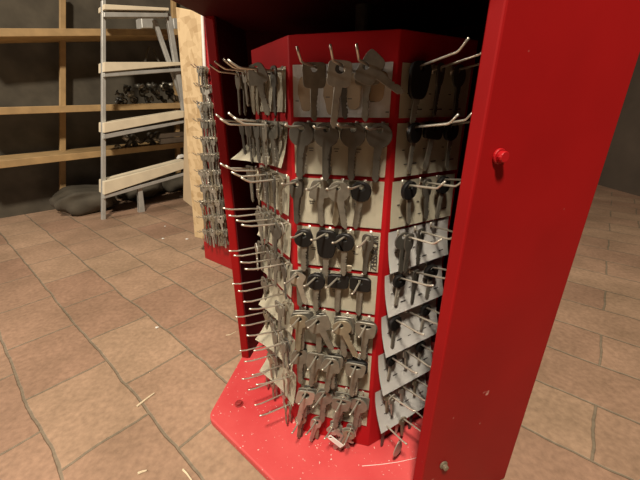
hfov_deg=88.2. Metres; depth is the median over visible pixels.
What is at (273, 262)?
key
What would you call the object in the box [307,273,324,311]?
key
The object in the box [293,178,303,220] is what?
key
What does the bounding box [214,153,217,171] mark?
key
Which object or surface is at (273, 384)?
key
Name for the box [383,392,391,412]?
key
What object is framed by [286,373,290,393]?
key
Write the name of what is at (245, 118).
key
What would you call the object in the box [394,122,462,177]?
card
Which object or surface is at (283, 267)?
key
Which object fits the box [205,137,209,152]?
key
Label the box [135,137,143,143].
pipe elbow
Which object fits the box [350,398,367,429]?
key
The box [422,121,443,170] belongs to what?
key
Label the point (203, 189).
key
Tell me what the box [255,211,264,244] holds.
key
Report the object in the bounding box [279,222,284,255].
key
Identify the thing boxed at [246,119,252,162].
key
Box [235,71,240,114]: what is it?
key
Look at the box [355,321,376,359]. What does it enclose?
key
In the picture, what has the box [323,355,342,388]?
key
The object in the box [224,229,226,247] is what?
key
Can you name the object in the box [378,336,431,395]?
card
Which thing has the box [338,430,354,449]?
key
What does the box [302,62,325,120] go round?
key
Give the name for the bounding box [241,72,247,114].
key
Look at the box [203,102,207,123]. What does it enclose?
key
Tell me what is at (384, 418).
card
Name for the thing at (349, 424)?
key
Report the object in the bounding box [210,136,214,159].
key
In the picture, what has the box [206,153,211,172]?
key
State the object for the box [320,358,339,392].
key
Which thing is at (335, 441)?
tag
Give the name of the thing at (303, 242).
key
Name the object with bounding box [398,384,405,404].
key
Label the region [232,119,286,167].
card
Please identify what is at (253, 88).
key
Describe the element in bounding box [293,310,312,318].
key
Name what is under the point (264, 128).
key
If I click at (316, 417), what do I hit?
key
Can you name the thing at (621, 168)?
wall
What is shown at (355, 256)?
card
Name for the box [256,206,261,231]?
key
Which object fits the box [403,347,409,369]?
key
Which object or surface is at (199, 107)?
key
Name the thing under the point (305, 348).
key
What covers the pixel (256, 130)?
key
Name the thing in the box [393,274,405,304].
key
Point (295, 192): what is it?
key
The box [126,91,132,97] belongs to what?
pipe sleeve
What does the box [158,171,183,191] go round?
sack
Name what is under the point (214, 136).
key
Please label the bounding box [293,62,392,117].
card
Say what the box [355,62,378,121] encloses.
key
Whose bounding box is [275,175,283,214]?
key
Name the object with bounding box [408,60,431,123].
key
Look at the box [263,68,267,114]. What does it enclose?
key
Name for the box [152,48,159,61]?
stick
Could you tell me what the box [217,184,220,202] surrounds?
key
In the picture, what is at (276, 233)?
key
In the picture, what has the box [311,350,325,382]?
key
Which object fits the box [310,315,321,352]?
key
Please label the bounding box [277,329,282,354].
key
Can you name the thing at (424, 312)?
key
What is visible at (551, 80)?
cabinet
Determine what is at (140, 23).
storage box
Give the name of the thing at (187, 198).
plywood board
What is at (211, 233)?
key
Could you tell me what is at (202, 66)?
key
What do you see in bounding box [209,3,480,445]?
key rack
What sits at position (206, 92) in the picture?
key
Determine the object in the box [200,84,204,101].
key
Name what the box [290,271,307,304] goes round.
key
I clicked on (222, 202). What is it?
key
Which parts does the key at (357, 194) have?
blade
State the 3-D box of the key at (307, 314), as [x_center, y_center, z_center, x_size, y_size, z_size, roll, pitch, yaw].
[-0.028,0.139,0.500,0.030,0.069,0.002,-1,22,-2]
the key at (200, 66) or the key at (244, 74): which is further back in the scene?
the key at (200, 66)
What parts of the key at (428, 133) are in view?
blade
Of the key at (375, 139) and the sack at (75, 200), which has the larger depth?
the sack at (75, 200)
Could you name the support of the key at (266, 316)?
hanging from the key rack at (397, 46)
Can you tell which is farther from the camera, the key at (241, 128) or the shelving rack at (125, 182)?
the shelving rack at (125, 182)
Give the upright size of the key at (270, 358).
0.056 m
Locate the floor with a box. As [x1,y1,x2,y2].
[0,185,639,479]
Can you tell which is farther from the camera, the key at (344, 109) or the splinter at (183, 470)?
the splinter at (183, 470)
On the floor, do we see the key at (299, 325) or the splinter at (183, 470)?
the splinter at (183, 470)
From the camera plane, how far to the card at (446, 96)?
0.39 m
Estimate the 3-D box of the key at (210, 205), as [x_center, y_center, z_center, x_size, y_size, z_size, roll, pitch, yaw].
[-0.386,-0.108,1.172,0.030,0.074,0.002,15,26,32]
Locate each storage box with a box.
[136,19,153,28]
[172,18,177,28]
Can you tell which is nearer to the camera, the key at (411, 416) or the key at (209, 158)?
the key at (411, 416)
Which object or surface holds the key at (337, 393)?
hanging from the key rack at (397, 46)
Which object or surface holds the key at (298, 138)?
hanging from the key rack at (397, 46)
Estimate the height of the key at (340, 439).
0.057 m
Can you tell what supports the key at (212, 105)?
hanging from the board at (193, 50)
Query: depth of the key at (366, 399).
0.53 m
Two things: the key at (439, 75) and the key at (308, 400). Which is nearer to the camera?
the key at (439, 75)
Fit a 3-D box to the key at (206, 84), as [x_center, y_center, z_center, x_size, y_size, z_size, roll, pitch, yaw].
[-0.343,-0.484,0.984,0.003,0.061,0.026,-18,28,-37]
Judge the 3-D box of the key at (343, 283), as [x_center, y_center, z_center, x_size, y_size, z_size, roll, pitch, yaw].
[0.025,0.076,0.467,0.030,0.062,0.006,5,22,11]
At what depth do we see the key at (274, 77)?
0.40 m
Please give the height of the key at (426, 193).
0.056 m
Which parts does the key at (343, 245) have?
blade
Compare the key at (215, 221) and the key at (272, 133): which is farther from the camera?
the key at (215, 221)
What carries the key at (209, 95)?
hanging from the board at (193, 50)
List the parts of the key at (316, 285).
blade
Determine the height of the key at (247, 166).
0.058 m
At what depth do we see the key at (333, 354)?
0.51 m
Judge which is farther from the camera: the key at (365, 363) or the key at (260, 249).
the key at (260, 249)
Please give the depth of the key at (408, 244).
0.43 m
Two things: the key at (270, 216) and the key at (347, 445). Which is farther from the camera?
the key at (347, 445)
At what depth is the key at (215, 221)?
1.16 m
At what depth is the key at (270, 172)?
0.47 m
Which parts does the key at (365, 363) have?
blade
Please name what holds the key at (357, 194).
hanging from the key rack at (397, 46)
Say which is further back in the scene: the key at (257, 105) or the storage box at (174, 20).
the storage box at (174, 20)
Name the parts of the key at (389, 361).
blade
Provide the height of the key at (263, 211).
0.056 m
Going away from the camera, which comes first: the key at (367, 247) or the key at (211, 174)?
the key at (367, 247)
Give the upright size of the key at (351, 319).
0.069 m
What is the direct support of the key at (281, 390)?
hanging from the key rack at (397, 46)
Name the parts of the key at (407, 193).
blade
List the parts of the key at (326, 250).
blade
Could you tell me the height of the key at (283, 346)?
0.056 m
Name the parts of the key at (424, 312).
blade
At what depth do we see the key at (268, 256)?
0.54 m
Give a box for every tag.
[327,435,343,447]
[393,440,401,456]
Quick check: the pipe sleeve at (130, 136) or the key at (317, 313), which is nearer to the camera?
the key at (317, 313)
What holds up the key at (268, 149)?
hanging from the key rack at (397, 46)
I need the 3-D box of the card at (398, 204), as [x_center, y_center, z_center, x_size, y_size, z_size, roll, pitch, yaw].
[0.139,-0.053,0.442,0.114,0.061,0.002,-12,25,-28]
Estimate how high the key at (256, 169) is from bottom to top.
0.056 m
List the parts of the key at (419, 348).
blade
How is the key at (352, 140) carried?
hanging from the key rack at (397, 46)
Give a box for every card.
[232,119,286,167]
[255,66,285,111]
[255,313,294,371]
[257,165,289,215]
[257,205,290,257]
[259,275,293,334]
[259,356,295,405]
[263,241,291,296]
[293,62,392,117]
[295,122,388,176]
[296,177,383,228]
[297,225,380,272]
[298,267,377,314]
[299,306,373,352]
[301,380,368,425]
[304,344,371,390]
[375,373,426,433]
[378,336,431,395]
[381,298,437,357]
[385,256,442,317]
[388,217,448,273]
[390,173,454,228]
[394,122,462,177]
[399,62,470,117]
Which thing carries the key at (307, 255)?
hanging from the key rack at (397, 46)
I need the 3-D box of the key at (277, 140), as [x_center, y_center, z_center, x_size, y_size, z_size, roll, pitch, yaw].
[-0.055,-0.123,0.426,0.002,0.058,0.026,-14,26,-31]
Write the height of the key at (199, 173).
0.060 m
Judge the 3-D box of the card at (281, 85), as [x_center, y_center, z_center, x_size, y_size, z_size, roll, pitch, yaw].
[-0.070,-0.200,0.443,0.003,0.050,0.112,-12,25,-28]
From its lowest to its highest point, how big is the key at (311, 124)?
0.063 m
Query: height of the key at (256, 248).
0.054 m
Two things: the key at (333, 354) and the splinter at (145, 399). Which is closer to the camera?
the key at (333, 354)
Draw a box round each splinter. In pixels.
[136,393,154,406]
[182,469,191,479]
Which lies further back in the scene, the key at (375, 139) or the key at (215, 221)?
the key at (215, 221)
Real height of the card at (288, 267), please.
0.056 m
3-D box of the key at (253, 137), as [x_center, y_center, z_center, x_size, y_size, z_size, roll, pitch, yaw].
[-0.093,-0.142,0.471,0.002,0.058,0.026,-15,27,-34]
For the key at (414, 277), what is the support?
hanging from the key rack at (397, 46)
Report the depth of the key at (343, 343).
0.49 m
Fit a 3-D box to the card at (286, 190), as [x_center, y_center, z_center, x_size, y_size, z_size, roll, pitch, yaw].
[-0.072,-0.076,0.492,0.008,0.055,0.112,-12,25,-28]
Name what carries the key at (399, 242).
hanging from the key rack at (397, 46)
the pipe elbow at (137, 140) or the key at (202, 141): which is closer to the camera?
the key at (202, 141)
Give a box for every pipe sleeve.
[122,135,129,140]
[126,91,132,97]
[129,134,136,139]
[144,136,151,142]
[171,94,177,100]
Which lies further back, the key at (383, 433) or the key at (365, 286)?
the key at (383, 433)
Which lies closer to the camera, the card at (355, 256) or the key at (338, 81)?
the key at (338, 81)
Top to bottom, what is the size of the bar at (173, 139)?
0.038 m
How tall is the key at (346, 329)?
0.062 m
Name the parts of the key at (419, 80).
blade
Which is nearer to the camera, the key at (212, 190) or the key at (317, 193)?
the key at (317, 193)
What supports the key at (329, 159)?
hanging from the key rack at (397, 46)
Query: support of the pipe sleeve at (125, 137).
on the pipe elbow at (129, 142)
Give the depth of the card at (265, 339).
0.60 m
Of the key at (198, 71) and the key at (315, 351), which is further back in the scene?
the key at (198, 71)
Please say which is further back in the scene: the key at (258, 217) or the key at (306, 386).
the key at (306, 386)
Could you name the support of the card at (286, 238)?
attached to the key rack at (397, 46)
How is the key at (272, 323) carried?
hanging from the key rack at (397, 46)
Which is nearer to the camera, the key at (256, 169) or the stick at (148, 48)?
the key at (256, 169)
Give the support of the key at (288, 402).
hanging from the key rack at (397, 46)
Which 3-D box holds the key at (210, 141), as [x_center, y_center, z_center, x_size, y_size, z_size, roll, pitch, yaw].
[-0.356,-0.298,1.071,0.002,0.074,0.029,-20,29,-40]
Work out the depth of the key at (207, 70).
0.99 m
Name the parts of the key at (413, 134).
blade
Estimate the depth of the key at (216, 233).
1.18 m
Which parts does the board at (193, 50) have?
strand board panel, red panel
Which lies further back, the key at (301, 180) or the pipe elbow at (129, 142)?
the pipe elbow at (129, 142)
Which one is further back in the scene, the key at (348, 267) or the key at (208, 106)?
the key at (208, 106)
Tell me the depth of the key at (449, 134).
0.41 m
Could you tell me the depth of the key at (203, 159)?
1.09 m
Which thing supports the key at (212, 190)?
hanging from the board at (193, 50)
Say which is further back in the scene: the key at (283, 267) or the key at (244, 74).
the key at (283, 267)
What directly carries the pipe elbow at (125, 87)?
on the pipe sleeve at (129, 94)
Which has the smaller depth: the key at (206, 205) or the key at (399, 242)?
the key at (399, 242)
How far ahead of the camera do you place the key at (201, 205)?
1.19 m
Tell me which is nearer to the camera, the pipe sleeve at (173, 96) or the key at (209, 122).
the key at (209, 122)
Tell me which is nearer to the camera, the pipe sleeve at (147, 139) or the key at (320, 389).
the key at (320, 389)
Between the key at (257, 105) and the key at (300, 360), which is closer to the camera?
the key at (257, 105)
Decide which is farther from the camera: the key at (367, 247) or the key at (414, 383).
the key at (414, 383)
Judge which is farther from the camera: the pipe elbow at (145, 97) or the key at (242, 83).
the pipe elbow at (145, 97)
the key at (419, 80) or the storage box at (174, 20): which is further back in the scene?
the storage box at (174, 20)
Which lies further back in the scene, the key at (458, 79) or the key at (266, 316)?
the key at (266, 316)
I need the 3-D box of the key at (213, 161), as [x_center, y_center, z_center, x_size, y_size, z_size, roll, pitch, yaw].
[-0.347,-0.244,1.071,0.002,0.074,0.029,-17,27,-35]
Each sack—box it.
[49,185,117,215]
[118,178,162,199]
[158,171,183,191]
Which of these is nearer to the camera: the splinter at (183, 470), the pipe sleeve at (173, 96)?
the splinter at (183, 470)
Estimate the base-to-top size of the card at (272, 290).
0.058 m
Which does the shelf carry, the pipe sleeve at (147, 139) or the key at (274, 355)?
the pipe sleeve at (147, 139)
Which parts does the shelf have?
metal knob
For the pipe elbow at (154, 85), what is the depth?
1.99 m
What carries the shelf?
on the floor
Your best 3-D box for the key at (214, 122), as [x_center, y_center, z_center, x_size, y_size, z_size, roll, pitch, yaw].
[-0.336,-0.350,1.046,0.002,0.063,0.026,-19,29,-39]
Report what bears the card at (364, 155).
attached to the key rack at (397, 46)
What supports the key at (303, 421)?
hanging from the key rack at (397, 46)
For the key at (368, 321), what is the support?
hanging from the key rack at (397, 46)
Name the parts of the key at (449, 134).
blade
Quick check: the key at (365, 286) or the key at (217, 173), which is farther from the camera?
the key at (217, 173)
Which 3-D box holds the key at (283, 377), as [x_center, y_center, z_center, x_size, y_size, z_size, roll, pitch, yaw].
[-0.062,0.253,0.573,0.002,0.046,0.017,-7,23,-17]
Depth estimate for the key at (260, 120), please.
0.45 m
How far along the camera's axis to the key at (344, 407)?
0.53 m
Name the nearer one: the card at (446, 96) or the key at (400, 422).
the card at (446, 96)
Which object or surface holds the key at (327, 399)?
hanging from the key rack at (397, 46)
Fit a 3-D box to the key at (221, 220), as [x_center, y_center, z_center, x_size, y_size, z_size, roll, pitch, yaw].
[-0.344,-0.050,1.147,0.030,0.074,0.002,10,24,24]
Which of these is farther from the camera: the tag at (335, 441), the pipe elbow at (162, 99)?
the pipe elbow at (162, 99)
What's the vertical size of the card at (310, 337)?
0.064 m
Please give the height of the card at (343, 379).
0.069 m
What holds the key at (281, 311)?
hanging from the key rack at (397, 46)
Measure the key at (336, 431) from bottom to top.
0.040 m
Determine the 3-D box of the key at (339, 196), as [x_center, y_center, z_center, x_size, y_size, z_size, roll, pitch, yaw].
[0.023,-0.043,0.413,0.028,0.061,0.002,3,22,8]
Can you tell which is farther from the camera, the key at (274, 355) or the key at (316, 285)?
the key at (274, 355)
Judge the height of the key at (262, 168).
0.054 m
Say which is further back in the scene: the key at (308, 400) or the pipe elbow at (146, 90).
the pipe elbow at (146, 90)
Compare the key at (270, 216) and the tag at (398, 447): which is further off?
the tag at (398, 447)
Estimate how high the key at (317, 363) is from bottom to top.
0.069 m
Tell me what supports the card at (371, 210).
attached to the key rack at (397, 46)
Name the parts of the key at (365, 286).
blade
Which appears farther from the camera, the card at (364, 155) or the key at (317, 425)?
the key at (317, 425)
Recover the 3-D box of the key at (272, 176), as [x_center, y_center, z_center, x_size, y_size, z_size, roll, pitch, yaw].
[-0.062,-0.060,0.447,0.002,0.056,0.015,-9,23,-20]
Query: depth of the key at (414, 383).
0.56 m
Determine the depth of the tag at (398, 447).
0.54 m
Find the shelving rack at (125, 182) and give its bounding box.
[98,0,183,219]
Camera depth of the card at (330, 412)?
0.56 m
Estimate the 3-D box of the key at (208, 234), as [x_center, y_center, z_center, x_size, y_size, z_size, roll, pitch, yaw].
[-0.417,-0.010,1.238,0.029,0.065,0.002,13,25,30]
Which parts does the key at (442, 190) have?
blade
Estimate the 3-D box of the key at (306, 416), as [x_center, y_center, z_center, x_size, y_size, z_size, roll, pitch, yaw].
[-0.031,0.331,0.586,0.018,0.066,0.002,-1,22,-2]
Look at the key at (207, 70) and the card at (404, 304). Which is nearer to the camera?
the card at (404, 304)
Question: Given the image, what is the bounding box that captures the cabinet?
[172,0,639,479]
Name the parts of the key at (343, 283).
blade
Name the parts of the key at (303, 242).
blade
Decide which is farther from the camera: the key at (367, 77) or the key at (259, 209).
the key at (259, 209)
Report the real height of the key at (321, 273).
0.060 m
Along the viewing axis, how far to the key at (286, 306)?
0.52 m
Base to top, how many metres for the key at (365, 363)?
0.069 m
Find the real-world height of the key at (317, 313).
0.066 m
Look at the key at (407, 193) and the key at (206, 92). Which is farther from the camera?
the key at (206, 92)
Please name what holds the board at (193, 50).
on the floor
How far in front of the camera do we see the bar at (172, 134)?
2.09 m
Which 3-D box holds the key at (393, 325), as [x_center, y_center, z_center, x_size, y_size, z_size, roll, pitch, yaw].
[0.109,0.138,0.488,0.024,0.058,0.006,-15,26,-33]
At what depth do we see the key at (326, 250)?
0.44 m
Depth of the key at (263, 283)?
0.59 m
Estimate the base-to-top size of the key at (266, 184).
0.056 m
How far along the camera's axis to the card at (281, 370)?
0.62 m
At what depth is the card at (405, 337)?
0.51 m
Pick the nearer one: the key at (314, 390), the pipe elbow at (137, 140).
the key at (314, 390)
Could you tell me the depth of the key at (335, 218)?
0.42 m
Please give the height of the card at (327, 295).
0.062 m
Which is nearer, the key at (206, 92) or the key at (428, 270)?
the key at (428, 270)
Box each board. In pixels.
[176,7,231,268]
[183,113,191,205]
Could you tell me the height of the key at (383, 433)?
0.056 m
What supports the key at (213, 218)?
hanging from the board at (193, 50)
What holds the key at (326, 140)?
hanging from the key rack at (397, 46)
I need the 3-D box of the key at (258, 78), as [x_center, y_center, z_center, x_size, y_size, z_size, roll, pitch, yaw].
[-0.072,-0.178,0.391,0.026,0.058,0.002,6,23,16]
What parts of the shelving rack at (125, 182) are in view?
rail, tread rail, tread rail, tread rail, tread rail, rail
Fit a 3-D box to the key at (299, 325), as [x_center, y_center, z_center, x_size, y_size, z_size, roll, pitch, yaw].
[-0.031,0.140,0.494,0.028,0.066,0.002,0,22,1]
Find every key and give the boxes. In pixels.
[196,66,199,84]
[197,102,202,118]
[198,66,203,83]
[198,170,203,184]
[199,200,203,219]
[200,66,202,84]
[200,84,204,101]
[200,153,205,169]
[201,137,206,159]
[201,185,205,204]
[202,85,209,108]
[202,119,207,139]
[202,215,207,229]
[203,66,207,88]
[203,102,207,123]
[203,169,207,190]
[204,85,211,105]
[204,170,209,187]
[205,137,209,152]
[205,199,209,216]
[206,66,209,88]
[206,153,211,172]
[206,229,210,244]
[207,102,210,118]
[207,200,213,215]
[208,119,210,140]
[208,136,211,152]
[209,170,213,188]
[209,229,214,247]
[210,102,213,122]
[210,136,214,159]
[210,185,216,205]
[210,216,214,230]
[211,153,214,172]
[212,119,215,137]
[214,136,218,155]
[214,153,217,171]
[214,185,218,202]
[214,215,218,232]
[215,171,219,184]
[215,230,221,245]
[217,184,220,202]
[217,215,224,235]
[218,199,223,214]
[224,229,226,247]
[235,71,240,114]
[238,118,246,154]
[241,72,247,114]
[242,71,248,106]
[245,118,248,146]
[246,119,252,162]
[246,165,254,201]
[247,67,257,114]
[248,62,269,115]
[251,119,256,156]
[253,120,260,162]
[255,168,259,204]
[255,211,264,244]
[255,243,258,270]
[256,67,260,106]
[256,86,259,114]
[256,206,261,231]
[257,240,264,270]
[260,120,264,164]
[261,120,266,167]
[261,276,267,300]
[262,168,265,203]
[262,210,269,243]
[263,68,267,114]
[263,172,269,210]
[263,309,268,328]
[265,120,269,157]
[265,246,270,279]
[266,121,277,165]
[267,353,273,377]
[268,171,272,202]
[269,215,276,249]
[269,316,274,344]
[270,65,277,115]
[270,222,281,259]
[270,380,274,396]
[271,121,281,166]
[271,175,275,215]
[271,253,280,286]
[271,326,277,354]
[272,351,277,377]
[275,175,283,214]
[275,300,284,331]
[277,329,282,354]
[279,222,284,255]
[279,336,285,367]
[280,389,285,409]
[281,262,286,298]
[282,374,285,396]
[283,301,287,324]
[284,337,289,369]
[284,402,286,423]
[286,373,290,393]
[287,401,291,420]
[289,122,313,179]
[289,179,301,223]
[290,269,308,306]
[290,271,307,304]
[290,314,307,350]
[290,350,306,383]
[291,312,310,349]
[292,122,316,174]
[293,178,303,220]
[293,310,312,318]
[294,229,312,270]
[295,390,314,424]
[295,417,305,437]
[297,347,306,378]
[298,387,316,416]
[300,416,306,436]
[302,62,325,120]
[302,228,311,267]
[304,385,313,414]
[305,315,333,349]
[306,352,324,386]
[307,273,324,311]
[309,179,328,225]
[309,418,321,441]
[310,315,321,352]
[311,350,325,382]
[314,122,338,180]
[314,272,323,306]
[314,391,332,421]
[314,416,322,438]
[316,229,336,276]
[316,313,325,348]
[318,388,333,416]
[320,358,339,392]
[323,122,331,173]
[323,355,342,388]
[326,425,353,442]
[327,59,352,127]
[327,273,348,311]
[328,181,349,228]
[329,353,344,388]
[330,423,349,447]
[332,181,348,225]
[332,320,357,357]
[332,397,350,427]
[333,318,353,356]
[333,395,347,421]
[333,427,355,448]
[334,316,354,351]
[335,63,347,118]
[335,233,354,275]
[335,391,350,421]
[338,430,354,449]
[340,122,365,180]
[343,232,354,271]
[345,362,365,396]
[346,359,367,394]
[346,423,357,442]
[349,276,370,315]
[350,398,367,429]
[351,182,371,228]
[351,395,369,426]
[354,49,403,93]
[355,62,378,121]
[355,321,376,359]
[360,320,377,359]
[362,234,373,274]
[366,123,392,182]
[380,431,385,445]
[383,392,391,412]
[386,354,396,379]
[388,315,401,348]
[388,394,395,414]
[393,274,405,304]
[395,232,409,273]
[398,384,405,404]
[398,416,406,435]
[401,181,416,224]
[403,233,413,272]
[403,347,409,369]
[406,122,421,173]
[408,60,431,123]
[408,415,412,428]
[410,269,419,303]
[412,377,418,396]
[416,228,424,265]
[416,340,425,364]
[420,304,430,330]
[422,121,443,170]
[422,178,431,219]
[424,264,437,299]
[432,63,444,115]
[435,176,450,218]
[443,124,458,168]
[452,64,465,117]
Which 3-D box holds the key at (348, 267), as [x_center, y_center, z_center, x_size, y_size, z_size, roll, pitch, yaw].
[0.035,0.017,0.441,0.022,0.058,0.003,3,22,8]
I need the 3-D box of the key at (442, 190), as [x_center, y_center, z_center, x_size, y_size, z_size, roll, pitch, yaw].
[0.163,-0.056,0.443,0.024,0.058,0.006,-13,25,-29]
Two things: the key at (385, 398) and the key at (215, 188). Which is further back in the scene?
the key at (215, 188)
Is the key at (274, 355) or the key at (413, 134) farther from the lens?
the key at (274, 355)
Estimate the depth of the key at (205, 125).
1.04 m
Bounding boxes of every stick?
[144,46,149,61]
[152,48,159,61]
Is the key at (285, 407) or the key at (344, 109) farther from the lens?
the key at (285, 407)
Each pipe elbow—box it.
[123,84,127,93]
[125,138,131,144]
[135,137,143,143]
[141,88,149,93]
[144,96,150,102]
[150,84,156,90]
[160,96,166,102]
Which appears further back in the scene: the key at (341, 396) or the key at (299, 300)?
the key at (341, 396)
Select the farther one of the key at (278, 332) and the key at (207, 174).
the key at (207, 174)
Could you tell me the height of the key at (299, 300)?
0.062 m
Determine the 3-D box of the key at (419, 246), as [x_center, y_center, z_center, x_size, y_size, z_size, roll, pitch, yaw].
[0.136,0.010,0.453,0.015,0.056,0.002,-18,28,-37]
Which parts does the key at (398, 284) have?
blade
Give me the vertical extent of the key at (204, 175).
0.074 m
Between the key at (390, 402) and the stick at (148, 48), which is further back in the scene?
the stick at (148, 48)
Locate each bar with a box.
[158,131,183,137]
[159,136,183,143]
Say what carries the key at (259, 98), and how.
hanging from the key rack at (397, 46)
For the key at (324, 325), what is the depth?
0.48 m
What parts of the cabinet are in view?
plate, knob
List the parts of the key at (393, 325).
blade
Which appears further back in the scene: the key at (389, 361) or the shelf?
the shelf
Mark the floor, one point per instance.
(83, 299)
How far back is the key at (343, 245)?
0.43 m
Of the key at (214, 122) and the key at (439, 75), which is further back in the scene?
the key at (214, 122)
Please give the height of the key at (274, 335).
0.056 m
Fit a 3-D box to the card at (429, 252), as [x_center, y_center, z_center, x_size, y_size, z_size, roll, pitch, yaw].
[0.141,0.006,0.463,0.114,0.058,0.008,-14,26,-27]
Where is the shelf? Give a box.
[0,0,189,217]
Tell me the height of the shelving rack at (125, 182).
1.108 m
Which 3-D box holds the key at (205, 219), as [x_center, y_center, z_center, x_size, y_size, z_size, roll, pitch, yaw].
[-0.417,-0.059,1.204,0.026,0.062,0.002,15,26,33]
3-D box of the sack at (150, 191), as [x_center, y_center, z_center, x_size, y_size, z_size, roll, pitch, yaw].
[-1.213,-0.353,2.203,0.291,0.150,0.210,-21,30,-41]
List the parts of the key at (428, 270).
blade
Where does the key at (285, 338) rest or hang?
hanging from the key rack at (397, 46)
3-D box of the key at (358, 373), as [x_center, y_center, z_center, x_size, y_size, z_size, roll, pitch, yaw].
[0.053,0.213,0.500,0.031,0.066,0.002,5,22,11]
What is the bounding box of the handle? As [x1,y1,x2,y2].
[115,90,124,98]
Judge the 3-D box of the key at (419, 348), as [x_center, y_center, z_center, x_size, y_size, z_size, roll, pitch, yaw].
[0.163,0.186,0.541,0.019,0.048,0.006,-13,26,-30]

